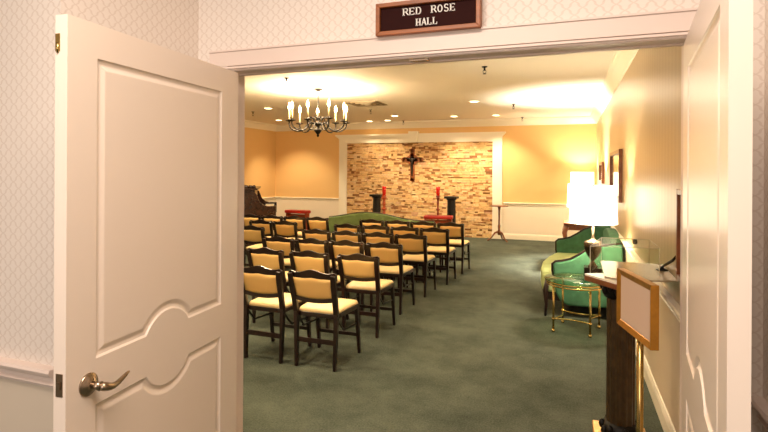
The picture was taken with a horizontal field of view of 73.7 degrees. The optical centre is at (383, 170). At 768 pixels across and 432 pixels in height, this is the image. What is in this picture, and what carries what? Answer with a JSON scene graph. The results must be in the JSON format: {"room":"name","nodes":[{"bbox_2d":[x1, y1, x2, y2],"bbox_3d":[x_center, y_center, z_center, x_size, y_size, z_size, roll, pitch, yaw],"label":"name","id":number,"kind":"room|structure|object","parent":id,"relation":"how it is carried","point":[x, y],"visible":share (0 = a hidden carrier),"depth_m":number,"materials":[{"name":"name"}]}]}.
{"room":"funeral home hallway","nodes":[
{"label":"funeral home hallway","id":0,"kind":"room"},
{"bbox_2d":[0,0,198,431],"bbox_3d":[-1.905,0.115,2.481,1.931,2.950,0.627,0,0,20],"label":"wall","id":1,"kind":"structure","parent":0,"point":[27,27],"depth_m":1.96,"materials":[{"name":"paper"}]},
{"bbox_2d":[0,356,53,387],"bbox_3d":[-2.071,0.760,2.185,1.828,0.078,0.040,0,0,20],"label":"trim","id":2,"kind":"structure","parent":1,"relation":"attached to","point":[38,374],"depth_m":1.92,"materials":[{"name":"beige paint"}]},
{"bbox_2d":[244,127,275,197],"bbox_3d":[-4.867,-0.267,9.494,0.150,2.040,10.350,0,0,20],"label":"wall","id":3,"kind":"structure","parent":0,"point":[259,145],"depth_m":13.65,"materials":[{"name":"brown paint"}]},
{"bbox_2d":[245,120,276,130],"bbox_3d":[-4.731,-1.201,9.447,0.128,0.170,10.350,0,0,20],"label":"trim","id":4,"kind":"structure","parent":3,"relation":"attached to","point":[249,124],"depth_m":13.49,"materials":[{"name":"beige paint"}]},
{"bbox_2d":[263,197,275,199],"bbox_3d":[-4.783,0.745,9.462,0.040,0.078,10.350,0,0,20],"label":"trim","id":5,"kind":"structure","parent":3,"relation":"attached to","point":[264,198],"depth_m":13.99,"materials":[{"name":"beige paint"}]},
{"bbox_2d":[347,141,492,237],"bbox_3d":[0.815,0.442,12.929,3.810,2.325,0.050,0,0,20],"label":"stone wall","id":6,"kind":"structure","parent":0,"point":[358,175],"depth_m":12.83,"materials":[{"name":"beige stone"}]},
{"bbox_2d":[401,148,423,181],"bbox_3d":[0.706,-0.151,12.898,0.580,0.847,0.101,0,0,20],"label":"crucifix","id":7,"kind":"object","parent":6,"relation":"attached to","point":[412,159],"visible":1,"depth_m":12.89,"materials":[{"name":"brown wood"}]},
{"bbox_2d":[245,51,614,124],"bbox_3d":[-0.859,-1.315,8.128,8.607,0.100,10.500,0,0,20],"label":"ceiling","id":8,"kind":"structure","parent":0,"point":[561,85],"depth_m":7.99,"materials":[{"name":"beige paint"}]},
{"bbox_2d":[285,88,348,136],"bbox_3d":[-1.003,-0.893,7.890,0.980,0.745,0.996,0,0,-18],"label":"chandelier","id":9,"kind":"object","parent":8,"relation":"hanging from","point":[317,129],"visible":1,"depth_m":7.84,"materials":[{"name":"black metal"}]},
{"bbox_2d":[345,101,386,106],"bbox_3d":[-0.324,-1.247,9.561,0.624,0.030,0.624,0,0,20],"label":"ceiling vent","id":10,"kind":"object","parent":8,"relation":"in","point":[356,103],"visible":1,"depth_m":9.48,"materials":[{"name":"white metal"}]},
{"bbox_2d":[275,124,596,237],"bbox_3d":[0.891,0.175,12.992,8.607,2.860,0.156,0,0,20],"label":"wall","id":11,"kind":"structure","parent":0,"point":[538,161],"depth_m":12.12,"materials":[{"name":"brown paint"}]},
{"bbox_2d":[275,197,338,200],"bbox_3d":[-2.133,0.759,13.986,1.950,0.078,0.040,0,0,20],"label":"trim","id":12,"kind":"structure","parent":11,"relation":"attached to","point":[282,198],"depth_m":13.96,"materials":[{"name":"beige paint"}]},
{"bbox_2d":[335,131,505,238],"bbox_3d":[0.794,0.304,12.863,4.415,2.600,0.165,0,0,20],"label":"trim","id":13,"kind":"structure","parent":11,"relation":"attached to","point":[412,136],"depth_m":12.67,"materials":[{"name":"beige paint"}]},
{"bbox_2d":[276,116,595,130],"bbox_3d":[0.852,-1.170,12.864,8.307,0.170,0.128,0,0,20],"label":"trim","id":14,"kind":"structure","parent":11,"relation":"attached to","point":[566,119],"depth_m":12.52,"materials":[{"name":"beige paint"}]},
{"bbox_2d":[503,202,566,206],"bbox_3d":[3.802,0.792,11.841,2.042,0.078,0.040,0,0,20],"label":"trim","id":15,"kind":"structure","parent":11,"relation":"attached to","point":[504,203],"depth_m":11.93,"materials":[{"name":"beige paint"}]},
{"bbox_2d":[503,233,568,240],"bbox_3d":[3.802,1.554,11.851,2.042,0.134,0.018,0,0,20],"label":"baseboard","id":16,"kind":"structure","parent":11,"relation":"attached to","point":[506,235],"depth_m":11.97,"materials":[{"name":"beige paint"}]},
{"bbox_2d":[243,237,663,431],"bbox_3d":[-1.199,1.618,5.534,12.000,0.050,16.400,0,0,20],"label":"floor","id":17,"kind":"structure","parent":0,"point":[480,352],"depth_m":4.23,"materials":[{"name":"green carpet"}]},
{"bbox_2d":[244,225,264,266],"bbox_3d":[-1.819,1.185,7.596,0.428,0.814,0.562,0,0,20],"label":"folding chair","id":18,"kind":"object","parent":17,"relation":"on","point":[252,234],"visible":0.52,"depth_m":7.37,"materials":[{"name":"beige fabric"}]},
{"bbox_2d":[244,214,273,248],"bbox_3d":[-2.322,1.182,9.489,0.428,0.814,0.563,0,0,20],"label":"folding chair","id":19,"kind":"object","parent":17,"relation":"on","point":[248,217],"visible":0.26,"depth_m":9.25,"materials":[{"name":"beige fabric"}]},
{"bbox_2d":[244,186,276,244],"bbox_3d":[-2.840,0.974,11.539,0.810,1.220,1.500,0,0,-11],"label":"upright piano","id":20,"kind":"object","parent":17,"relation":"on","point":[254,204],"visible":0.44,"depth_m":10.83,"materials":[{"name":"brown wood"}]},
{"bbox_2d":[244,185,255,187],"bbox_3d":[-2.915,0.332,10.882,0.378,0.065,0.144,0,0,-11],"label":"carved ornament","id":21,"kind":"object","parent":20,"relation":"on","point":[245,186],"visible":0.56,"depth_m":10.86,"materials":[{"name":"brown wood"}]},
{"bbox_2d":[249,219,273,244],"bbox_3d":[-1.889,1.184,8.461,0.428,0.814,0.563,0,0,20],"label":"folding chair","id":22,"kind":"object","parent":17,"relation":"on","point":[268,226],"visible":0.39,"depth_m":8.20,"materials":[{"name":"beige fabric"}]},
{"bbox_2d":[246,247,289,322],"bbox_3d":[-1.135,1.188,5.488,0.428,0.814,0.563,0,0,20],"label":"folding chair","id":23,"kind":"object","parent":17,"relation":"on","point":[266,257],"visible":0.38,"depth_m":5.25,"materials":[{"name":"beige fabric"}]},
{"bbox_2d":[243,265,311,363],"bbox_3d":[-0.949,1.190,4.485,0.428,0.814,0.562,0,0,20],"label":"folding chair","id":24,"kind":"object","parent":17,"relation":"on","point":[266,284],"visible":0.88,"depth_m":4.29,"materials":[{"name":"brown wood"}]},
{"bbox_2d":[262,236,294,292],"bbox_3d":[-1.187,1.188,6.400,0.428,0.814,0.563,0,0,19],"label":"folding chair","id":25,"kind":"object","parent":17,"relation":"on","point":[287,245],"visible":0.42,"depth_m":6.16,"materials":[{"name":"beige fabric"}]},
{"bbox_2d":[261,215,295,251],"bbox_3d":[-1.902,1.184,9.338,0.428,0.814,0.562,0,0,20],"label":"folding chair","id":26,"kind":"object","parent":17,"relation":"on","point":[269,217],"visible":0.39,"depth_m":9.08,"materials":[{"name":"beige fabric"}]},
{"bbox_2d":[272,220,302,251],"bbox_3d":[-1.482,1.187,8.314,0.428,0.814,0.562,0,0,20],"label":"folding chair","id":27,"kind":"object","parent":17,"relation":"on","point":[286,229],"visible":0.49,"depth_m":8.07,"materials":[{"name":"beige fabric"}]},
{"bbox_2d":[283,216,305,249],"bbox_3d":[-1.478,1.187,9.184,0.428,0.814,0.562,0,0,20],"label":"folding chair","id":28,"kind":"object","parent":17,"relation":"on","point":[301,221],"visible":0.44,"depth_m":8.93,"materials":[{"name":"beige fabric"}]},
{"bbox_2d":[285,209,310,231],"bbox_3d":[-1.945,1.254,12.181,0.600,0.670,0.600,0,0,28],"label":"kneeler","id":29,"kind":"object","parent":17,"relation":"on","point":[300,213],"visible":0.29,"depth_m":11.93,"materials":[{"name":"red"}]},
{"bbox_2d":[302,229,331,272],"bbox_3d":[-0.835,1.190,7.187,0.428,0.814,0.563,0,0,20],"label":"folding chair","id":30,"kind":"object","parent":17,"relation":"on","point":[318,234],"visible":0.35,"depth_m":6.93,"materials":[{"name":"beige fabric"}]},
{"bbox_2d":[295,238,340,285],"bbox_3d":[-0.761,1.190,6.246,0.428,0.814,0.563,0,0,20],"label":"folding chair","id":31,"kind":"object","parent":17,"relation":"on","point":[319,246],"visible":0.34,"depth_m":6.00,"materials":[{"name":"beige fabric"}]},
{"bbox_2d":[289,250,348,328],"bbox_3d":[-0.663,1.191,5.317,0.428,0.814,0.563,0,0,19],"label":"folding chair","id":32,"kind":"object","parent":17,"relation":"on","point":[307,259],"visible":0.48,"depth_m":5.07,"materials":[{"name":"beige fabric"}]},
{"bbox_2d":[306,217,331,238],"bbox_3d":[-1.062,1.189,9.034,0.428,0.814,0.562,0,0,20],"label":"folding chair","id":33,"kind":"object","parent":17,"relation":"on","point":[320,223],"visible":0.43,"depth_m":8.79,"materials":[{"name":"beige fabric"}]},
{"bbox_2d":[287,269,360,371],"bbox_3d":[-0.490,1.192,4.319,0.428,0.814,0.562,0,0,20],"label":"folding chair","id":34,"kind":"object","parent":17,"relation":"on","point":[318,289],"visible":1,"depth_m":4.13,"materials":[{"name":"brown wood"}]},
{"bbox_2d":[329,240,363,310],"bbox_3d":[-0.348,1.193,6.096,0.428,0.814,0.562,0,0,20],"label":"folding chair","id":35,"kind":"object","parent":17,"relation":"on","point":[345,247],"visible":0.49,"depth_m":5.87,"materials":[{"name":"beige fabric"}]},
{"bbox_2d":[334,223,360,275],"bbox_3d":[-0.469,1.192,7.916,0.428,0.814,0.563,0,0,20],"label":"folding chair","id":36,"kind":"object","parent":17,"relation":"on","point":[354,228],"visible":0.31,"depth_m":7.66,"materials":[{"name":"beige fabric"}]},
{"bbox_2d":[332,230,364,281],"bbox_3d":[-0.410,1.192,7.033,0.428,0.814,0.562,0,0,20],"label":"folding chair","id":37,"kind":"object","parent":17,"relation":"on","point":[346,234],"visible":0.28,"depth_m":6.78,"materials":[{"name":"beige fabric"}]},
{"bbox_2d":[337,253,395,337],"bbox_3d":[-0.166,1.194,5.138,0.428,0.814,0.562,0,0,19],"label":"folding chair","id":38,"kind":"object","parent":17,"relation":"on","point":[364,271],"visible":0.91,"depth_m":4.94,"materials":[{"name":"beige fabric"}]},
{"bbox_2d":[359,219,383,241],"bbox_3d":[-0.117,1.194,8.671,0.428,0.814,0.563,0,0,20],"label":"folding chair","id":39,"kind":"object","parent":17,"relation":"on","point":[368,222],"visible":0.3,"depth_m":8.43,"materials":[{"name":"beige fabric"}]},
{"bbox_2d":[361,225,389,279],"bbox_3d":[-0.044,1.194,7.763,0.428,0.814,0.562,0,0,19],"label":"folding chair","id":40,"kind":"object","parent":17,"relation":"on","point":[372,228],"visible":0.32,"depth_m":7.51,"materials":[{"name":"beige fabric"}]},
{"bbox_2d":[369,194,381,212],"bbox_3d":[-0.180,1.089,12.663,0.300,1.020,0.300,0,0,20],"label":"pedestal","id":41,"kind":"object","parent":17,"relation":"on","point":[376,197],"visible":0.43,"depth_m":12.58,"materials":[{"name":"black wood"}]},
{"bbox_2d":[328,212,436,254],"bbox_3d":[0.026,1.184,9.802,2.127,0.841,0.760,0,0,20],"label":"sofa","id":42,"kind":"object","parent":17,"relation":"on","point":[350,218],"visible":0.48,"depth_m":9.58,"materials":[{"name":"green fabric"}]},
{"bbox_2d":[362,232,404,286],"bbox_3d":[0.006,1.195,6.883,0.428,0.814,0.563,0,0,20],"label":"folding chair","id":43,"kind":"object","parent":17,"relation":"on","point":[375,237],"visible":0.29,"depth_m":6.65,"materials":[{"name":"beige fabric"}]},
{"bbox_2d":[381,186,386,213],"bbox_3d":[-0.001,0.980,12.013,0.240,1.240,0.240,0,0,20],"label":"candle stand","id":44,"kind":"object","parent":17,"relation":"on","point":[383,197],"visible":0.41,"depth_m":11.98,"materials":[{"name":"red wax"}]},
{"bbox_2d":[366,242,414,314],"bbox_3d":[0.085,1.195,5.940,0.428,0.814,0.562,0,0,20],"label":"folding chair","id":45,"kind":"object","parent":17,"relation":"on","point":[390,255],"visible":0.79,"depth_m":5.73,"materials":[{"name":"beige fabric"}]},
{"bbox_2d":[384,220,409,254],"bbox_3d":[0.294,1.196,8.523,0.428,0.814,0.562,0,0,19],"label":"folding chair","id":46,"kind":"object","parent":17,"relation":"on","point":[395,223],"visible":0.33,"depth_m":8.28,"materials":[{"name":"beige fabric"}]},
{"bbox_2d":[390,226,427,281],"bbox_3d":[0.376,1.197,7.611,0.428,0.814,0.563,0,0,20],"label":"folding chair","id":47,"kind":"object","parent":17,"relation":"on","point":[401,230],"visible":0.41,"depth_m":7.37,"materials":[{"name":"beige fabric"}]},
{"bbox_2d":[394,233,435,296],"bbox_3d":[0.421,1.197,6.733,0.428,0.814,0.562,0,0,19],"label":"folding chair","id":48,"kind":"object","parent":17,"relation":"on","point":[414,246],"visible":0.8,"depth_m":6.53,"materials":[{"name":"beige fabric"}]},
{"bbox_2d":[410,221,443,269],"bbox_3d":[0.710,1.199,8.372,0.428,0.814,0.562,0,0,20],"label":"folding chair","id":49,"kind":"object","parent":17,"relation":"on","point":[421,224],"visible":0.3,"depth_m":8.13,"materials":[{"name":"beige fabric"}]},
{"bbox_2d":[420,227,455,284],"bbox_3d":[0.793,1.199,7.460,0.428,0.814,0.563,0,0,19],"label":"folding chair","id":50,"kind":"object","parent":17,"relation":"on","point":[437,238],"visible":0.84,"depth_m":7.25,"materials":[{"name":"beige fabric"}]},
{"bbox_2d":[436,187,439,219],"bbox_3d":[1.262,0.987,11.982,0.240,1.240,0.240,0,0,20],"label":"candle stand","id":51,"kind":"object","parent":17,"relation":"on","point":[437,188],"visible":0.49,"depth_m":11.96,"materials":[{"name":"red wax"}]},
{"bbox_2d":[424,215,452,222],"bbox_3d":[1.194,1.272,10.943,0.600,0.670,0.600,0,0,16],"label":"kneeler","id":52,"kind":"object","parent":17,"relation":"on","point":[448,218],"visible":0.29,"depth_m":10.70,"materials":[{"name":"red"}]},
{"bbox_2d":[444,196,458,239],"bbox_3d":[1.562,1.099,11.874,0.300,1.020,0.300,0,0,20],"label":"pedestal","id":53,"kind":"object","parent":17,"relation":"on","point":[451,205],"visible":0.44,"depth_m":11.80,"materials":[{"name":"black wood"}]},
{"bbox_2d":[437,222,469,273],"bbox_3d":[1.125,1.201,8.223,0.428,0.814,0.562,0,0,20],"label":"folding chair","id":54,"kind":"object","parent":17,"relation":"on","point":[456,230],"visible":0.71,"depth_m":8.00,"materials":[{"name":"beige fabric"}]},
{"bbox_2d":[487,205,507,241],"bbox_3d":[2.639,1.204,11.813,0.482,0.819,0.488,0,0,20],"label":"table","id":55,"kind":"object","parent":17,"relation":"on","point":[498,232],"visible":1,"depth_m":11.76,"materials":[{"name":"brown wood"}]},
{"bbox_2d":[545,274,600,337],"bbox_3d":[1.938,1.350,5.177,0.610,0.522,0.640,0,0,20],"label":"glass side table","id":56,"kind":"object","parent":17,"relation":"on","point":[590,289],"visible":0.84,"depth_m":5.13,"materials":[{"name":"gold metal"}]},
{"bbox_2d":[569,184,617,277],"bbox_3d":[2.141,0.612,5.243,0.464,0.955,0.464,0,0,20],"label":"table lamp","id":57,"kind":"object","parent":56,"relation":"on","point":[593,204],"visible":0.94,"depth_m":5.07,"materials":[{"name":"white fabric"}]},
{"bbox_2d":[562,220,592,237],"bbox_3d":[3.317,1.242,8.581,0.630,0.767,0.528,0,0,20],"label":"side table","id":58,"kind":"object","parent":17,"relation":"on","point":[567,226],"visible":0.25,"depth_m":8.43,"materials":[{"name":"brown wood"}]},
{"bbox_2d":[567,183,592,206],"bbox_3d":[3.297,0.528,8.590,0.430,0.660,0.430,0,0,20],"label":"table lamp","id":59,"kind":"object","parent":58,"relation":"on","point":[569,184],"visible":0.25,"depth_m":8.56,"materials":[{"name":"white fabric"}]},
{"bbox_2d":[541,225,622,315],"bbox_3d":[2.427,1.164,6.374,0.865,0.901,1.757,0,0,20],"label":"settee","id":60,"kind":"object","parent":17,"relation":"on","point":[570,257],"visible":0.63,"depth_m":5.66,"materials":[{"name":"green fabric"}]},
{"bbox_2d":[570,172,593,183],"bbox_3d":[4.310,0.824,11.147,0.490,1.600,0.490,0,0,20],"label":"floor lamp","id":61,"kind":"object","parent":17,"relation":"on","point":[576,177],"visible":0.39,"depth_m":10.94,"materials":[{"name":"white fabric"}]},
{"bbox_2d":[585,273,645,431],"bbox_3d":[1.433,1.108,3.102,0.358,1.000,0.721,0,0,30],"label":"stand","id":62,"kind":"object","parent":17,"relation":"on","point":[620,344],"visible":0.63,"depth_m":2.99,"materials":[{"name":"brown wood"}]},
{"bbox_2d":[600,261,677,281],"bbox_3d":[1.511,0.604,3.074,0.371,0.007,0.632,0,0,20],"label":"board","id":63,"kind":"object","parent":62,"relation":"on","point":[648,271],"visible":0.88,"depth_m":3.08,"materials":[{"name":"brown"}]},
{"bbox_2d":[590,237,659,275],"bbox_3d":[1.463,0.520,3.159,0.375,0.159,0.465,0,0,20],"label":"display box","id":64,"kind":"object","parent":63,"relation":"on","point":[634,241],"visible":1,"depth_m":3.00,"materials":[{"name":"clear glass"}]},
{"bbox_2d":[656,255,675,270],"bbox_3d":[1.634,0.524,2.956,0.070,0.154,0.397,0,0,20],"label":"pen holder","id":65,"kind":"object","parent":63,"relation":"on","point":[662,268],"visible":0.91,"depth_m":3.05,"materials":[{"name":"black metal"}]},
{"bbox_2d":[616,268,658,431],"bbox_3d":[1.037,1.017,2.097,0.240,1.177,0.317,0,0,41],"label":"sign stand","id":66,"kind":"object","parent":17,"relation":"on","point":[637,296],"visible":1,"depth_m":2.10,"materials":[{"name":"gold metal"}]},
{"bbox_2d":[198,0,764,431],"bbox_3d":[-1.937,0.089,2.880,10.400,3.000,0.100,0,0,20],"label":"wall","id":67,"kind":"structure","parent":0,"point":[223,24],"depth_m":1.98,"materials":[{"name":"paint"}]},
{"bbox_2d":[53,14,237,431],"bbox_3d":[-0.773,0.573,1.875,0.118,2.030,0.910,0,0,15],"label":"door","id":68,"kind":"structure","parent":67,"relation":"in","point":[146,133],"depth_m":1.74,"materials":[{"name":"beige paint"}]},
{"bbox_2d":[243,86,244,318],"bbox_3d":[0.194,0.524,2.171,2.055,2.154,0.018,0,0,20],"label":"trim","id":69,"kind":"structure","parent":67,"relation":"attached to","point":[244,86],"depth_m":2.50,"materials":[{"name":"beige paint"}]},
{"bbox_2d":[409,59,429,61],"bbox_3d":[0.146,-0.454,2.104,0.080,0.006,0.025,0,0,20],"label":"plate","id":70,"kind":"object","parent":67,"relation":"attached to","point":[415,60],"visible":1,"depth_m":2.10,"materials":[{"name":"silver metal"}]},
{"bbox_2d":[376,0,481,36],"bbox_3d":[0.174,-0.615,2.039,0.426,0.131,0.048,0,0,20],"label":"room sign","id":71,"kind":"object","parent":67,"relation":"attached to","point":[409,17],"visible":1,"depth_m":2.03,"materials":[{"name":"brown wood"}]},
{"bbox_2d":[209,7,697,70],"bbox_3d":[0.168,-0.508,2.053,2.095,0.095,0.026,0,0,20],"label":"trim","id":72,"kind":"structure","parent":67,"relation":"attached to","point":[676,23],"depth_m":1.98,"materials":[{"name":"beige paint"}]},
{"bbox_2d":[234,37,685,431],"bbox_3d":[0.173,0.569,2.113,1.879,2.064,0.126,0,0,20],"label":"trim","id":73,"kind":"structure","parent":67,"relation":"attached to","point":[673,42],"depth_m":2.18,"materials":[{"name":"beige paint"}]},
{"bbox_2d":[682,0,752,431],"bbox_3d":[0.834,0.582,1.330,0.053,2.030,0.932,0,0,27],"label":"door","id":74,"kind":"structure","parent":67,"relation":"in","point":[718,44],"depth_m":1.04,"materials":[{"name":"beige paint"}]},
{"bbox_2d":[596,46,681,431],"bbox_3d":[3.084,0.187,6.620,0.150,2.860,10.350,0,0,20],"label":"wall","id":75,"kind":"structure","parent":0,"point":[642,117],"depth_m":3.71,"materials":[{"name":"paint"}]},
{"bbox_2d":[599,162,603,183],"bbox_3d":[3.976,0.032,9.366,0.040,0.380,0.920,0,0,20],"label":"framed picture","id":76,"kind":"object","parent":75,"relation":"attached to","point":[601,164],"visible":0.96,"depth_m":9.27,"materials":[{"name":"brown wood"}]},
{"bbox_2d":[591,49,638,123],"bbox_3d":[2.961,-1.159,6.668,0.128,0.170,10.350,0,0,20],"label":"trim","id":77,"kind":"structure","parent":75,"relation":"attached to","point":[622,59],"depth_m":6.34,"materials":[{"name":"beige paint"}]},
{"bbox_2d":[610,149,622,202],"bbox_3d":[2.952,0.056,6.530,0.040,0.620,1.410,0,0,20],"label":"framed picture","id":78,"kind":"object","parent":75,"relation":"attached to","point":[616,157],"visible":0.79,"depth_m":6.30,"materials":[{"name":"brown wood"}]},
{"bbox_2d":[612,154,617,196],"bbox_3d":[2.963,0.056,6.526,0.015,0.520,1.310,0,0,20],"label":"print","id":79,"kind":"object","parent":78,"relation":"attached to","point":[614,156],"depth_m":6.58},
{"bbox_2d":[611,225,679,321],"bbox_3d":[2.992,0.787,6.653,0.040,0.078,10.350,0,0,20],"label":"trim","id":80,"kind":"structure","parent":75,"relation":"attached to","point":[664,294],"depth_m":3.18,"materials":[{"name":"beige paint"}]},
{"bbox_2d":[635,339,675,431],"bbox_3d":[2.998,1.550,6.649,0.018,0.134,10.350,0,0,20],"label":"baseboard","id":81,"kind":"structure","parent":75,"relation":"attached to","point":[665,420],"depth_m":3.42,"materials":[{"name":"beige paint"}]},
{"bbox_2d":[676,189,680,281],"bbox_3d":[1.486,0.331,2.487,0.045,0.475,0.450,0,0,20],"label":"framed picture","id":82,"kind":"object","parent":75,"relation":"attached to","point":[678,191],"visible":0.17,"depth_m":2.67,"materials":[{"name":"brown wood"}]},
{"bbox_2d":[763,0,767,401],"bbox_3d":[1.985,-0.279,1.076,1.800,2.120,0.627,0,0,20],"label":"wall","id":83,"kind":"structure","parent":0,"point":[765,221],"depth_m":1.66,"materials":[{"name":"paper"}]},
{"bbox_2d":[751,396,767,430],"bbox_3d":[1.114,0.777,1.389,0.040,0.078,0.627,0,0,20],"label":"trim","id":84,"kind":"structure","parent":83,"relation":"attached to","point":[759,403],"depth_m":1.62,"materials":[{"name":"beige paint"}]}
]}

